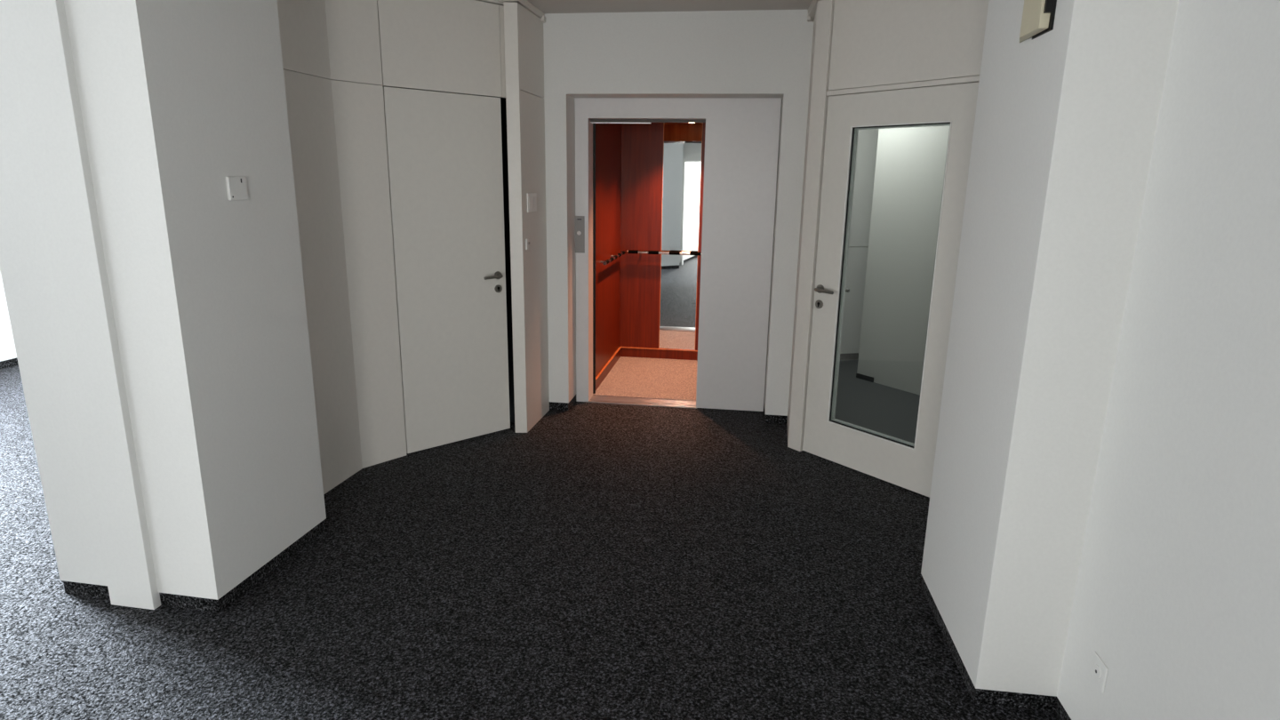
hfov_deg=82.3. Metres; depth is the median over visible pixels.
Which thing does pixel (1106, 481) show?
wall
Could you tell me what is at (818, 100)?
door frame
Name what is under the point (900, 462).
door
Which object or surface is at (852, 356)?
baseboard
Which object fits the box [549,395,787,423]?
baseboard
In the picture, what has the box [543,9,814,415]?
wall
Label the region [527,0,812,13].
ceiling
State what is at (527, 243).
switch
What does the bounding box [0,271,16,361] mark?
wall
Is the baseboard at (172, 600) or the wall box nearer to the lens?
the wall box
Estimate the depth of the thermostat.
2.74 m
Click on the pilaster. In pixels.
(38, 29)
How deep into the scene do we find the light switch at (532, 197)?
4.63 m
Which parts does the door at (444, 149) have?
handle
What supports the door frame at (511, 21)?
attached to the wall at (531, 27)
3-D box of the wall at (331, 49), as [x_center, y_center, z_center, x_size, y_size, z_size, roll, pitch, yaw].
[-1.612,-0.593,3.679,0.134,2.612,0.991,6,15,19]
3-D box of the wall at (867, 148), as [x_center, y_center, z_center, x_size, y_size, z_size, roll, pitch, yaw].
[2.281,-1.315,6.762,2.350,2.655,0.100,-2,14,-12]
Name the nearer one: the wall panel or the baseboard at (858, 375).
the wall panel
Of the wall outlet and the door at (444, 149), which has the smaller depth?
the wall outlet
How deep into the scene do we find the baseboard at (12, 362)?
6.25 m
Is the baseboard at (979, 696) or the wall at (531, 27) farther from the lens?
the wall at (531, 27)
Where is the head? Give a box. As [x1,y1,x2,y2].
[826,75,979,95]
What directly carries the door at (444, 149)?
in the wall at (454, 46)
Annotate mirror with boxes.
[658,122,703,350]
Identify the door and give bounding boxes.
[383,86,510,453]
[802,81,979,497]
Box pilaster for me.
[3,0,160,609]
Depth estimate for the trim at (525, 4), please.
4.34 m
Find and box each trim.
[476,0,545,22]
[807,0,821,21]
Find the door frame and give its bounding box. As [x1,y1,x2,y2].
[574,97,781,411]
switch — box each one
[525,238,529,249]
[527,192,536,212]
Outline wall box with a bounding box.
[1019,0,1056,42]
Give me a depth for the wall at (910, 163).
5.81 m
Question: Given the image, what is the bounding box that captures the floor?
[0,359,1059,719]
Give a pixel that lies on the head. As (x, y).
(976, 78)
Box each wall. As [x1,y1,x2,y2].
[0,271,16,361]
[276,0,407,494]
[376,0,514,424]
[518,3,549,431]
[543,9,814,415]
[840,128,879,353]
[856,125,949,395]
[920,0,1279,719]
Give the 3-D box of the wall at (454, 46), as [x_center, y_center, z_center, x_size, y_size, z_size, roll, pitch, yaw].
[-1.157,-0.817,4.526,0.970,2.655,0.340,-12,19,-41]
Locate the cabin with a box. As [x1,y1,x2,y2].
[592,122,705,400]
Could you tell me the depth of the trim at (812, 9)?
4.33 m
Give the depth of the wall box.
2.03 m
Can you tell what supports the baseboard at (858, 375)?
attached to the wall at (910, 163)
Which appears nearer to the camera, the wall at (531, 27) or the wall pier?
the wall pier
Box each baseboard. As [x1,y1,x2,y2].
[0,357,18,368]
[63,520,325,612]
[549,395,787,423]
[840,352,858,359]
[856,373,873,382]
[920,577,1071,719]
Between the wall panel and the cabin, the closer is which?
the wall panel
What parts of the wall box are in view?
plate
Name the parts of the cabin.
post, panel, skirting, handrail, panel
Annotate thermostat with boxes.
[225,176,247,200]
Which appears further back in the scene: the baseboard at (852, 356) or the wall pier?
the baseboard at (852, 356)
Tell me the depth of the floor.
2.92 m
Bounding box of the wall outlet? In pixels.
[1089,651,1108,692]
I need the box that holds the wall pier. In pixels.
[0,0,326,599]

